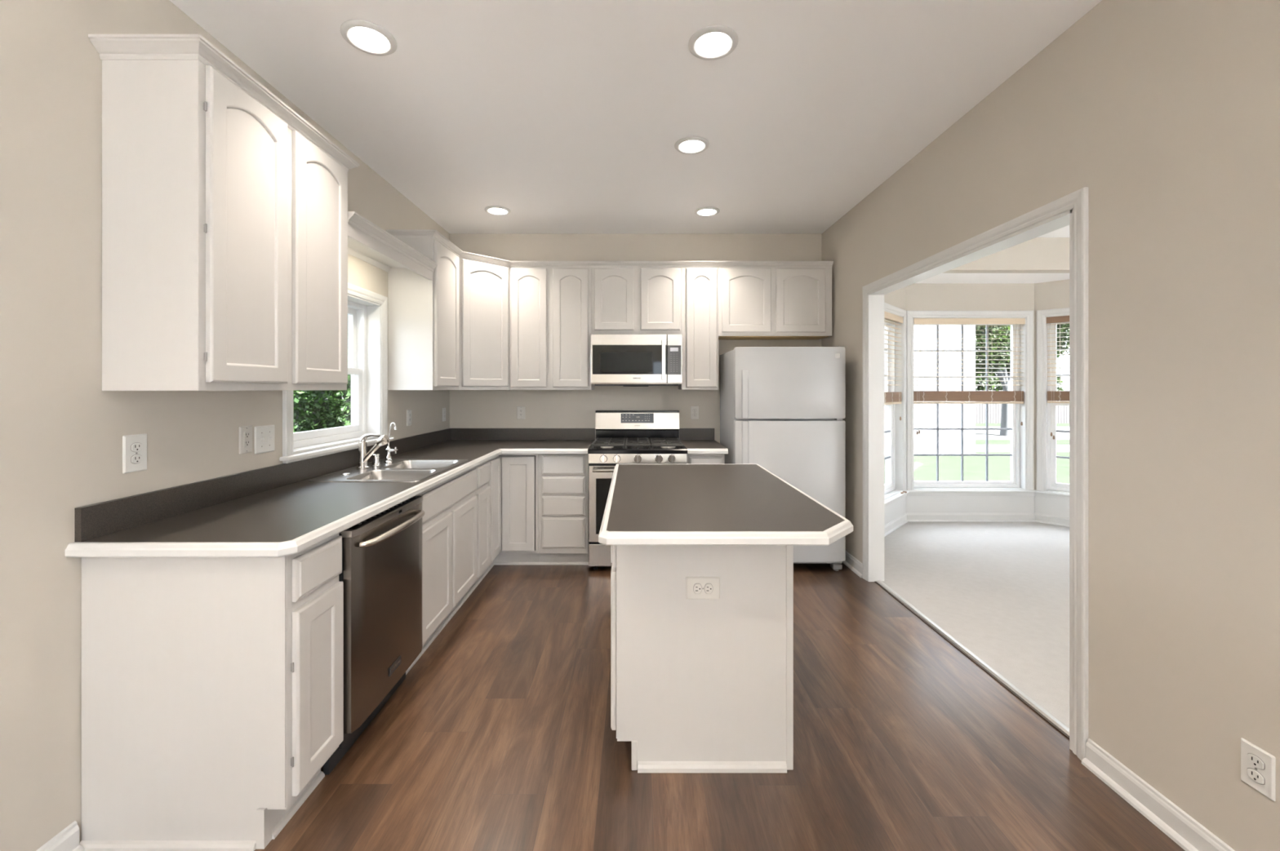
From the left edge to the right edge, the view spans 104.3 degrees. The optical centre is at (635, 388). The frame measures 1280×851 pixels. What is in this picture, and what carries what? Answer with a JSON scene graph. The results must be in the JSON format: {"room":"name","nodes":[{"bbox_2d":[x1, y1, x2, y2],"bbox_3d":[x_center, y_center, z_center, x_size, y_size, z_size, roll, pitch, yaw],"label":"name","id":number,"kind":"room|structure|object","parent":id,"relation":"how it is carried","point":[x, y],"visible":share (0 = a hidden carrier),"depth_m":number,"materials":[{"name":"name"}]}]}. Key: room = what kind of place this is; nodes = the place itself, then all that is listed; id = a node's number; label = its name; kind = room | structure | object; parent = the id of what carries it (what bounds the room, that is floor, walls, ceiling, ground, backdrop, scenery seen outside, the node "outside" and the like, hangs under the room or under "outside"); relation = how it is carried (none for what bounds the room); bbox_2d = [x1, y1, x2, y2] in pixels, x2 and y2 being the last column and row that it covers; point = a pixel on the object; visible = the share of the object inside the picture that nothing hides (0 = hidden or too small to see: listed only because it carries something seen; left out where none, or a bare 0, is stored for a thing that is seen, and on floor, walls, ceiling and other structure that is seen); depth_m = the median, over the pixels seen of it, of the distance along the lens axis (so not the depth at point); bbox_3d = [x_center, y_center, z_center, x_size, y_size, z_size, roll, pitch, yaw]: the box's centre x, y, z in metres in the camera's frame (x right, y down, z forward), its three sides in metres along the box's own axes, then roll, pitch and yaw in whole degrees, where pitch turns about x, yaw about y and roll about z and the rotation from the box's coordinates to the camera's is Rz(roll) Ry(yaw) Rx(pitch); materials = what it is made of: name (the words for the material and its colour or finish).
{"room":"kitchen","nodes":[
{"label":"kitchen","id":0,"kind":"room"},
{"bbox_2d":[0,0,449,850],"bbox_3d":[-1.730,0.295,-0.300,0.170,3.330,9.700,0,0,0],"label":"wall","id":1,"kind":"structure","parent":0,"point":[61,434],"depth_m":1.42,"materials":[{"name":"paint"}]},
{"bbox_2d":[35,821,84,850],"bbox_3d":[-1.631,1.314,-1.770,0.028,0.092,6.460,0,0,0],"label":"baseboard","id":2,"kind":"structure","parent":1,"relation":"attached to","point":[68,840],"depth_m":1.43,"materials":[{"name":"grey paint"}]},
{"bbox_2d":[122,433,146,473],"bbox_3d":[-1.641,0.212,1.634,0.009,0.122,0.078,0,0,0],"label":"wall outlet","id":3,"kind":"object","parent":1,"relation":"attached to","point":[134,446],"visible":1,"depth_m":1.63,"materials":[{"name":"white plastic"}]},
{"bbox_2d":[130,442,142,452],"bbox_3d":[-1.639,0.193,1.634,0.005,0.032,0.038,0,0,0],"label":"receptacle","id":4,"kind":"object","parent":3,"relation":"attached to","point":[135,446],"depth_m":1.63,"materials":[{"name":"white plastic"}]},
{"bbox_2d":[130,454,142,464],"bbox_3d":[-1.639,0.232,1.634,0.001,0.032,0.037,0,0,0],"label":"receptacle","id":5,"kind":"object","parent":3,"relation":"attached to","point":[135,459],"depth_m":1.63,"materials":[{"name":"white plastic"}]},
{"bbox_2d":[88,34,359,391],"bbox_3d":[-1.476,-0.528,1.925,0.334,1.071,0.865,0,0,0],"label":"upper cabinet","id":6,"kind":"object","parent":1,"relation":"attached to","point":[224,210],"visible":1,"depth_m":1.56,"materials":[{"name":"paint"}]},
{"bbox_2d":[239,425,252,454],"bbox_3d":[-1.641,0.215,2.098,0.008,0.114,0.070,0,0,0],"label":"wall outlet","id":7,"kind":"object","parent":1,"relation":"attached to","point":[245,432],"visible":1,"depth_m":2.09,"materials":[{"name":"grey plastic"}]},
{"bbox_2d":[244,431,249,448],"bbox_3d":[-1.639,0.215,2.098,0.004,0.066,0.033,0,0,0],"label":"receptacle","id":8,"kind":"object","parent":7,"relation":"attached to","point":[246,434],"depth_m":2.10,"materials":[{"name":"white plastic"}]},
{"bbox_2d":[253,424,275,454],"bbox_3d":[-1.637,0.224,2.205,0.017,0.120,0.118,0,0,0],"label":"light switch","id":9,"kind":"object","parent":1,"relation":"attached to","point":[264,436],"visible":1,"depth_m":2.19,"materials":[{"name":"white plastic"}]},
{"bbox_2d":[282,283,387,456],"bbox_3d":[-1.720,-0.138,2.792,0.190,0.926,0.949,0,0,0],"label":"window","id":10,"kind":"structure","parent":1,"relation":"in","point":[357,313],"depth_m":3.17,"materials":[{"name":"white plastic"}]},
{"bbox_2d":[279,436,393,463],"bbox_3d":[-1.623,0.332,2.795,0.045,0.034,1.003,0,0,0],"label":"window sill","id":11,"kind":"structure","parent":1,"relation":"attached to","point":[313,454],"depth_m":2.56,"materials":[{"name":"grey paint"}]},
{"bbox_2d":[406,409,411,426],"bbox_3d":[-1.641,0.211,3.610,0.008,0.116,0.072,0,0,0],"label":"wall outlet","id":12,"kind":"object","parent":1,"relation":"attached to","point":[408,411],"visible":1,"depth_m":3.60,"materials":[{"name":"white plastic"}]},
{"bbox_2d":[387,237,458,390],"bbox_3d":[-1.484,-0.499,3.545,0.317,1.018,0.489,0,0,0],"label":"upper cabinet","id":13,"kind":"object","parent":1,"relation":"attached to","point":[423,313],"visible":0.98,"depth_m":3.30,"materials":[{"name":"paint"}]},
{"bbox_2d":[347,211,437,280],"bbox_3d":[-1.478,-0.771,2.811,0.332,0.111,0.977,0,0,0],"label":"window valance","id":14,"kind":"object","parent":13,"relation":"attached to","point":[368,242],"visible":0.67,"depth_m":2.80,"materials":[{"name":"paint"}]},
{"bbox_2d":[442,408,445,422],"bbox_3d":[-1.641,0.222,4.266,0.008,0.116,0.072,0,0,0],"label":"wall outlet","id":15,"kind":"object","parent":1,"relation":"attached to","point":[443,409],"visible":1,"depth_m":4.25,"materials":[{"name":"white plastic"}]},
{"bbox_2d":[168,0,1102,234],"bbox_3d":[-0.100,-1.445,-0.300,3.490,0.150,9.700,0,0,0],"label":"ceiling","id":16,"kind":"structure","parent":0,"point":[568,117],"depth_m":2.29,"materials":[{"name":"white paint"}]},
{"bbox_2d":[340,19,397,56],"bbox_3d":[-1.039,-1.363,1.942,0.196,0.012,0.196,0,0,0],"label":"recessed light","id":17,"kind":"object","parent":16,"relation":"in","point":[366,37],"visible":1,"depth_m":1.93,"materials":[{"name":"grey paint"}]},
{"bbox_2d":[484,205,511,215],"bbox_3d":[-1.058,-1.363,3.820,0.196,0.012,0.196,0,0,0],"label":"recessed light","id":18,"kind":"object","parent":16,"relation":"in","point":[492,210],"visible":1,"depth_m":3.80,"materials":[{"name":"grey paint"}]},
{"bbox_2d":[674,136,709,154],"bbox_3d":[0.316,-1.363,2.796,0.196,0.012,0.196,0,0,0],"label":"recessed light","id":19,"kind":"object","parent":16,"relation":"in","point":[691,144],"visible":1,"depth_m":2.78,"materials":[{"name":"grey paint"}]},
{"bbox_2d":[693,206,719,216],"bbox_3d":[0.550,-1.363,3.840,0.196,0.012,0.196,0,0,0],"label":"recessed light","id":20,"kind":"object","parent":16,"relation":"in","point":[708,211],"visible":1,"depth_m":3.82,"materials":[{"name":"grey paint"}]},
{"bbox_2d":[688,25,737,60],"bbox_3d":[0.307,-1.363,1.970,0.196,0.012,0.196,0,0,0],"label":"recessed light","id":21,"kind":"object","parent":16,"relation":"in","point":[712,42],"visible":1,"depth_m":1.95,"materials":[{"name":"grey paint"}]},
{"bbox_2d":[449,234,821,443],"bbox_3d":[0.050,0.295,4.475,3.390,3.330,0.150,0,0,0],"label":"wall","id":22,"kind":"structure","parent":0,"point":[468,409],"depth_m":4.40,"materials":[{"name":"paint"}]},
{"bbox_2d":[458,257,510,390],"bbox_3d":[-1.340,-0.499,4.094,0.606,1.018,0.608,0,0,0],"label":"upper cabinet","id":23,"kind":"object","parent":22,"relation":"attached to","point":[484,288],"visible":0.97,"depth_m":3.92,"materials":[{"name":"paint"}]},
{"bbox_2d":[385,229,833,266],"bbox_3d":[-0.092,-1.023,3.979,3.368,0.043,0.732,0,0,-15],"label":"crown molding","id":24,"kind":"structure","parent":23,"relation":"attached to","point":[433,233],"depth_m":4.07,"materials":[{"name":"paint"}]},
{"bbox_2d":[516,406,524,419],"bbox_3d":[-1.013,0.214,4.396,0.072,0.116,0.008,0,0,0],"label":"wall outlet","id":25,"kind":"object","parent":22,"relation":"attached to","point":[520,410],"visible":1,"depth_m":4.39,"materials":[{"name":"grey plastic"}]},
{"bbox_2d":[519,408,522,417],"bbox_3d":[-1.013,0.214,4.394,0.033,0.066,0.004,0,0,0],"label":"receptacle","id":26,"kind":"object","parent":25,"relation":"attached to","point":[520,410],"depth_m":4.39,"materials":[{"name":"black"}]},
{"bbox_2d":[510,266,594,390],"bbox_3d":[-0.700,-0.499,4.239,0.671,1.018,0.318,0,0,0],"label":"upper cabinet","id":27,"kind":"object","parent":22,"relation":"attached to","point":[551,307],"visible":1,"depth_m":4.09,"materials":[{"name":"paint"}]},
{"bbox_2d":[591,266,681,334],"bbox_3d":[0.007,-0.724,4.239,0.741,0.568,0.318,0,0,0],"label":"upper cabinet","id":28,"kind":"object","parent":22,"relation":"attached to","point":[626,300],"visible":0.94,"depth_m":4.09,"materials":[{"name":"paint"}]},
{"bbox_2d":[591,334,682,386],"bbox_3d":[0.007,-0.228,4.175,0.736,0.420,0.430,0,0,0],"label":"microwave oven","id":29,"kind":"object","parent":28,"relation":"attached to","point":[616,360],"visible":1,"depth_m":3.99,"materials":[{"name":"silver metal"}]},
{"bbox_2d":[690,406,698,419],"bbox_3d":[0.523,0.212,4.396,0.072,0.116,0.009,0,0,0],"label":"wall outlet","id":30,"kind":"object","parent":22,"relation":"attached to","point":[694,410],"visible":1,"depth_m":4.39,"materials":[{"name":"grey plastic"}]},
{"bbox_2d":[679,428,714,439],"bbox_3d":[0.541,0.400,4.389,0.308,0.100,0.019,0,0,0],"label":"backsplash","id":31,"kind":"structure","parent":22,"relation":"attached to","point":[684,433],"depth_m":4.38,"materials":[{"name":"laminate"}]},
{"bbox_2d":[678,266,718,390],"bbox_3d":[0.530,-0.499,4.239,0.304,1.018,0.318,0,0,0],"label":"upper cabinet","id":32,"kind":"object","parent":22,"relation":"attached to","point":[700,285],"visible":0.98,"depth_m":4.09,"materials":[{"name":"paint"}]},
{"bbox_2d":[718,266,831,339],"bbox_3d":[1.151,-0.720,4.239,0.936,0.577,0.318,0,0,0],"label":"upper cabinet","id":33,"kind":"object","parent":22,"relation":"attached to","point":[755,303],"visible":0.99,"depth_m":4.09,"materials":[{"name":"paint"}]},
{"bbox_2d":[254,522,1185,850],"bbox_3d":[1.853,1.418,1.545,7.395,0.124,7.090,0,0,0],"label":"floor","id":34,"kind":"structure","parent":0,"point":[500,736],"depth_m":1.93,"materials":[{"name":"wood"}]},
{"bbox_2d":[79,533,343,850],"bbox_3d":[-1.331,0.924,1.603,0.623,0.872,0.285,0,0,0],"label":"base cabinet","id":35,"kind":"object","parent":34,"relation":"on","point":[212,688],"visible":0.95,"depth_m":1.47,"materials":[{"name":"paint"}]},
{"bbox_2d":[323,495,425,774],"bbox_3d":[-1.253,0.930,2.045,0.664,0.861,0.586,0,0,0],"label":"dishwasher","id":36,"kind":"object","parent":34,"relation":"on","point":[381,575],"visible":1,"depth_m":1.92,"materials":[{"name":"silver metal"}]},
{"bbox_2d":[337,533,358,749],"bbox_3d":[-1.310,0.891,2.045,0.550,0.758,0.586,0,0,0],"label":"tub","id":37,"kind":"object","parent":36,"relation":"in","point":[342,577],"depth_m":1.75,"materials":[{"name":"plastic"}]},
{"bbox_2d":[405,466,476,675],"bbox_3d":[-1.331,0.924,2.785,0.623,0.872,0.880,0,0,0],"label":"base cabinet","id":38,"kind":"object","parent":34,"relation":"on","point":[449,521],"visible":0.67,"depth_m":2.71,"materials":[{"name":"paint"}]},
{"bbox_2d":[465,461,490,597],"bbox_3d":[-1.331,0.924,3.370,0.623,0.872,0.290,0,0,0],"label":"base cabinet","id":39,"kind":"object","parent":34,"relation":"on","point":[482,491],"visible":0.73,"depth_m":3.35,"materials":[{"name":"paint"}]},
{"bbox_2d":[479,453,539,580],"bbox_3d":[-1.192,0.924,3.956,0.900,0.872,0.882,0,0,0],"label":"base cabinet","id":40,"kind":"object","parent":34,"relation":"on","point":[513,482],"visible":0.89,"depth_m":3.77,"materials":[{"name":"paint"}]},
{"bbox_2d":[65,428,595,557],"bbox_3d":[-1.001,0.419,2.917,1.288,0.138,2.966,0,0,0],"label":"countertop","id":41,"kind":"structure","parent":40,"relation":"on","point":[275,511],"depth_m":1.84,"materials":[{"name":"laminate"}]},
{"bbox_2d":[355,433,390,469],"bbox_3d":[-1.467,0.348,2.776,0.194,0.195,0.064,0,0,13],"label":"kitchen faucet","id":42,"kind":"object","parent":41,"relation":"on","point":[363,456],"visible":1,"depth_m":2.77,"materials":[{"name":"silver metal"}]},
{"bbox_2d":[308,459,467,482],"bbox_3d":[-1.320,0.533,2.771,0.540,0.186,0.758,0,0,0],"label":"double sink","id":43,"kind":"object","parent":41,"relation":"in","point":[400,470],"visible":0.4,"depth_m":2.74,"materials":[{"name":"metal"}]},
{"bbox_2d":[370,453,381,466],"bbox_3d":[-1.500,0.412,2.875,0.052,0.067,0.052,0,0,0],"label":"soap dispenser","id":44,"kind":"object","parent":43,"relation":"on","point":[375,457],"visible":1,"depth_m":2.86,"materials":[{"name":"silver metal"}]},
{"bbox_2d":[346,470,435,479],"bbox_3d":[-1.262,0.536,2.592,0.355,0.179,0.305,0,0,0],"label":"basin","id":45,"kind":"object","parent":43,"relation":"in","point":[370,474],"depth_m":2.74,"materials":[{"name":"silver metal"}]},
{"bbox_2d":[382,460,458,468],"bbox_3d":[-1.262,0.536,2.947,0.355,0.179,0.315,0,0,0],"label":"basin","id":46,"kind":"object","parent":43,"relation":"in","point":[402,464],"depth_m":3.10,"materials":[{"name":"silver metal"}]},
{"bbox_2d":[383,422,398,463],"bbox_3d":[-1.477,0.324,3.000,0.078,0.243,0.048,0,0,0],"label":"filter faucet","id":47,"kind":"object","parent":41,"relation":"on","point":[388,459],"visible":0.93,"depth_m":2.99,"materials":[{"name":"silver metal"}]},
{"bbox_2d":[537,453,588,564],"bbox_3d":[-0.551,0.924,4.081,0.381,0.872,0.632,0,0,0],"label":"base cabinet","id":48,"kind":"object","parent":34,"relation":"on","point":[562,478],"visible":0.88,"depth_m":3.77,"materials":[{"name":"paint"}]},
{"bbox_2d":[587,410,687,569],"bbox_3d":[0.015,0.775,4.005,0.740,1.170,0.758,0,0,0],"label":"gas range","id":49,"kind":"object","parent":34,"relation":"on","point":[622,437],"visible":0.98,"depth_m":3.73,"materials":[{"name":"silver metal"}]},
{"bbox_2d":[587,440,687,453],"bbox_3d":[0.015,0.469,3.994,0.740,0.039,0.612,0,0,0],"label":"cooktop","id":50,"kind":"object","parent":49,"relation":"in","point":[624,449],"depth_m":3.70,"materials":[{"name":"black metal"}]},
{"bbox_2d":[686,453,724,464],"bbox_3d":[0.531,0.924,4.081,0.291,0.872,0.632,0,0,0],"label":"base cabinet","id":51,"kind":"object","parent":34,"relation":"on","point":[691,459],"visible":0.07,"depth_m":3.77,"materials":[{"name":"paint"}]},
{"bbox_2d":[679,428,728,453],"bbox_3d":[0.541,0.419,4.056,0.308,0.138,0.689,0,0,0],"label":"countertop","id":52,"kind":"structure","parent":51,"relation":"on","point":[696,441],"depth_m":4.21,"materials":[{"name":"laminate"}]},
{"bbox_2d":[598,464,853,773],"bbox_3d":[0.308,0.905,2.261,0.864,0.910,1.435,0,0,0],"label":"kitchen island","id":53,"kind":"object","parent":34,"relation":"on","point":[697,686],"visible":1,"depth_m":1.78,"materials":[{"name":"paint"}]},
{"bbox_2d":[685,577,719,599],"bbox_3d":[0.240,0.712,1.772,0.122,0.080,0.009,0,0,0],"label":"wall outlet","id":54,"kind":"object","parent":53,"relation":"attached to","point":[696,588],"visible":1,"depth_m":1.77,"materials":[{"name":"grey plastic"}]},
{"bbox_2d":[693,583,702,594],"bbox_3d":[0.221,0.712,1.770,0.032,0.037,0.001,0,0,0],"label":"receptacle","id":55,"kind":"object","parent":54,"relation":"attached to","point":[697,588],"depth_m":1.77,"materials":[{"name":"white plastic"}]},
{"bbox_2d":[704,583,712,594],"bbox_3d":[0.260,0.712,1.770,0.032,0.038,0.005,0,0,0],"label":"receptacle","id":56,"kind":"object","parent":54,"relation":"attached to","point":[708,587],"depth_m":1.77,"materials":[{"name":"white plastic"}]},
{"bbox_2d":[720,346,845,571],"bbox_3d":[1.145,0.523,3.998,0.815,1.674,0.724,0,0,0],"label":"refrigerator","id":57,"kind":"object","parent":34,"relation":"on","point":[783,409],"visible":0.65,"depth_m":3.66,"materials":[{"name":"white metal"}]},
{"bbox_2d":[874,580,1069,739],"bbox_3d":[1.706,1.355,2.690,0.052,0.010,1.618,0,0,0],"label":"threshold strip","id":58,"kind":"object","parent":34,"relation":"on","point":[1051,719],"visible":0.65,"depth_m":2.41,"materials":[{"name":"silver metal"}]},
{"bbox_2d":[884,237,1069,493],"bbox_3d":[3.572,0.295,4.875,3.655,3.330,0.730,0,0,0],"label":"wall","id":59,"kind":"structure","parent":0,"point":[1055,295],"depth_m":5.08,"materials":[{"name":"paint"}]},
{"bbox_2d":[884,319,894,494],"bbox_3d":[2.399,0.149,4.878,0.085,1.759,0.636,0,0,44],"label":"window","id":60,"kind":"structure","parent":59,"relation":"in","point":[889,486],"depth_m":5.06,"materials":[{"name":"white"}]},
{"bbox_2d":[884,348,890,459],"bbox_3d":[2.397,0.149,4.880,0.047,1.609,0.486,0,0,44],"label":"grille","id":61,"kind":"object","parent":60,"relation":"attached to","point":[888,360],"depth_m":5.06,"materials":[{"name":"grey"}]},
{"bbox_2d":[884,302,1069,500],"bbox_3d":[3.420,0.124,4.879,2.426,1.842,0.731,0,0,0],"label":"window","id":62,"kind":"structure","parent":59,"relation":"in","point":[1014,482],"depth_m":5.08,"materials":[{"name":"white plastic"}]},
{"bbox_2d":[884,311,906,493],"bbox_3d":[2.481,0.158,4.799,0.121,1.755,0.616,0,0,44],"label":"window blind","id":63,"kind":"object","parent":62,"relation":"attached to","point":[890,397],"visible":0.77,"depth_m":4.84,"materials":[{"name":"brown wood"}]},
{"bbox_2d":[913,318,1025,435],"bbox_3d":[3.414,-0.123,5.114,1.138,1.193,0.071,0,0,0],"label":"window blind","id":64,"kind":"object","parent":62,"relation":"attached to","point":[920,397],"visible":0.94,"depth_m":5.10,"materials":[{"name":"brown wood"}]},
{"bbox_2d":[1046,315,1069,439],"bbox_3d":[4.377,-0.106,4.816,0.071,1.228,0.616,0,0,-44],"label":"window blind","id":65,"kind":"object","parent":62,"relation":"attached to","point":[1052,396],"visible":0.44,"depth_m":4.96,"materials":[{"name":"brown wood"}]},
{"bbox_2d":[884,496,1069,525],"bbox_3d":[3.420,1.229,4.799,2.440,0.262,0.583,0,0,0],"label":"wall panel","id":66,"kind":"object","parent":59,"relation":"attached to","point":[908,504],"visible":0.43,"depth_m":5.09,"materials":[{"name":"grey paint"}]},
{"bbox_2d":[884,513,1069,537],"bbox_3d":[3.580,1.314,4.786,3.640,0.092,0.608,0,0,0],"label":"baseboard","id":67,"kind":"structure","parent":59,"relation":"attached to","point":[904,518],"depth_m":5.07,"materials":[{"name":"grey paint"}]},
{"bbox_2d":[884,489,1069,507],"bbox_3d":[3.420,1.067,4.785,2.440,0.063,0.609,0,0,0],"label":"window sill","id":68,"kind":"structure","parent":59,"relation":"attached to","point":[898,496],"depth_m":5.05,"materials":[{"name":"grey paint"}]},
{"bbox_2d":[1047,321,1069,492],"bbox_3d":[4.441,0.149,4.878,0.085,1.759,0.636,0,0,-44],"label":"window","id":69,"kind":"structure","parent":59,"relation":"in","point":[1052,485],"depth_m":5.05,"materials":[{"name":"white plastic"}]},
{"bbox_2d":[1056,348,1069,458],"bbox_3d":[4.443,0.149,4.880,0.047,1.609,0.486,0,0,-44],"label":"grille","id":70,"kind":"object","parent":69,"relation":"attached to","point":[1064,349],"depth_m":5.01,"materials":[{"name":"grey"}]},
{"bbox_2d":[916,91,1069,283],"bbox_3d":[3.598,-1.298,0.070,3.905,0.444,10.440,0,0,0],"label":"ceiling","id":71,"kind":"structure","parent":0,"point":[1064,232],"depth_m":4.83,"materials":[{"name":"white paint"}]},
{"bbox_2d":[821,0,1279,850],"bbox_3d":[1.695,0.295,-0.375,0.100,3.330,9.550,0,0,0],"label":"wall","id":72,"kind":"structure","parent":0,"point":[1167,112],"depth_m":1.54,"materials":[{"name":"paint"}]},
{"bbox_2d":[842,551,862,577],"bbox_3d":[1.631,1.314,3.987,0.028,0.092,0.825,0,0,0],"label":"baseboard","id":73,"kind":"structure","parent":72,"relation":"attached to","point":[852,563],"depth_m":3.71,"materials":[{"name":"grey paint"}]},
{"bbox_2d":[862,186,1088,760],"bbox_3d":[1.690,0.314,2.690,0.123,2.093,1.766,0,0,0],"label":"door frame","id":74,"kind":"structure","parent":72,"relation":"attached to","point":[1077,201],"depth_m":1.90,"materials":[{"name":"grey paint"}]},
{"bbox_2d":[1081,738,1235,850],"bbox_3d":[1.631,1.314,-1.597,0.028,0.092,6.805,0,0,0],"label":"baseboard","id":75,"kind":"structure","parent":72,"relation":"attached to","point":[1188,833],"depth_m":1.57,"materials":[{"name":"grey paint"}]},
{"bbox_2d":[1240,737,1275,801],"bbox_3d":[1.641,1.005,1.315,0.009,0.116,0.072,0,0,0],"label":"wall outlet","id":76,"kind":"object","parent":72,"relation":"attached to","point":[1258,766],"visible":1,"depth_m":1.31,"materials":[{"name":"white plastic"}]},
{"bbox_2d":[1247,753,1265,770],"bbox_3d":[1.639,0.985,1.315,0.001,0.032,0.037,0,0,0],"label":"receptacle","id":77,"kind":"object","parent":76,"relation":"attached to","point":[1255,762],"depth_m":1.31,"materials":[{"name":"white plastic"}]},
{"bbox_2d":[1247,768,1265,785],"bbox_3d":[1.639,1.024,1.315,0.001,0.032,0.037,0,0,0],"label":"receptacle","id":78,"kind":"object","parent":76,"relation":"attached to","point":[1255,776],"depth_m":1.31,"materials":[{"name":"white plastic"}]},
{"label":"outside","id":79,"kind":"structure","parent":0,"visible":0},
{"bbox_2d":[293,401,1069,484],"bbox_3d":[10.000,2.010,25.000,140.000,0.200,130.000,0,0,0],"label":"ground","id":80,"kind":"structure","parent":79,"point":[924,467],"depth_m":12.11,"materials":[{"name":"green plant"}]},
{"bbox_2d":[293,390,304,432],"bbox_3d":[-4.226,-0.131,5.316,2.169,4.181,1.570,0,0,-10],"label":"leafy shrub","id":81,"kind":"object","parent":80,"relation":"on","point":[295,400],"visible":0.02,"depth_m":5.54,"materials":[{"name":"green plant"}]},
{"bbox_2d":[293,390,313,431],"bbox_3d":[-7.264,-0.399,9.619,2.191,4.999,1.742,0,0,16],"label":"leafy shrub","id":82,"kind":"object","parent":80,"relation":"on","point":[296,422],"visible":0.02,"depth_m":9.61,"materials":[{"name":"green plant"}]},
{"bbox_2d":[293,374,351,431],"bbox_3d":[-4.301,0.007,6.924,1.982,3.905,1.546,0,0,-9],"label":"leafy shrub","id":83,"kind":"object","parent":80,"relation":"on","point":[321,399],"visible":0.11,"depth_m":6.52,"materials":[{"name":"green plant"}]},
{"bbox_2d":[322,375,351,423],"bbox_3d":[-4.546,-0.077,8.568,1.986,4.075,1.374,0,0,30],"label":"leafy shrub","id":84,"kind":"object","parent":80,"relation":"on","point":[348,417],"visible":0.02,"depth_m":8.53,"materials":[{"name":"green plant"}]},
{"bbox_2d":[884,324,975,455],"bbox_3d":[5.350,-2.275,18.050,9.500,8.370,8.500,0,0,0],"label":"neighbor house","id":85,"kind":"structure","parent":80,"relation":"on","point":[924,415],"depth_m":14.20,"materials":[{"name":"white"}]},
{"bbox_2d":[975,329,1009,391],"bbox_3d":[20.575,-2.216,30.453,4.345,8.352,5.352,0,0,7],"label":"leafy tree","id":86,"kind":"object","parent":80,"relation":"on","point":[977,383],"visible":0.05,"depth_m":28.83,"materials":[{"name":"green plant"}]},
{"bbox_2d":[975,444,1069,452],"bbox_3d":[10.000,2.005,15.950,140.000,0.210,1.900,0,0,0],"label":"sidewalk","id":87,"kind":"structure","parent":80,"relation":"on","point":[979,448],"depth_m":15.83,"materials":[{"name":"concrete"}]},
{"bbox_2d":[975,390,1069,423],"bbox_3d":[26.067,0.995,27.435,24.135,1.830,0.070,0,0,0],"label":"wooden fence","id":88,"kind":"object","parent":80,"relation":"on","point":[994,410],"visible":0.1,"depth_m":27.40,"materials":[{"name":"white wood"}]},
{"bbox_2d":[975,324,1069,436],"bbox_3d":[15.217,-1.834,20.422,6.161,7.588,5.349,0,0,0],"label":"leafy tree","id":89,"kind":"object","parent":80,"relation":"on","point":[996,334],"visible":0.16,"depth_m":19.43,"materials":[{"name":"green plant"}]},
{"bbox_2d":[988,328,1068,391],"bbox_3d":[24.840,-2.649,31.591,4.612,9.218,4.609,0,0,16],"label":"leafy tree","id":90,"kind":"object","parent":80,"relation":"on","point":[1058,388],"visible":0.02,"depth_m":31.00,"materials":[{"name":"green plant"}]},
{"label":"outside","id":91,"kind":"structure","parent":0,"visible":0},
{"bbox_2d":[975,426,1069,439],"bbox_3d":[10.000,2.015,21.900,140.000,0.190,6.600,0,0,0],"label":"street","id":92,"kind":"structure","parent":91,"point":[980,434],"depth_m":20.83,"materials":[{"name":"grey asphalt"}]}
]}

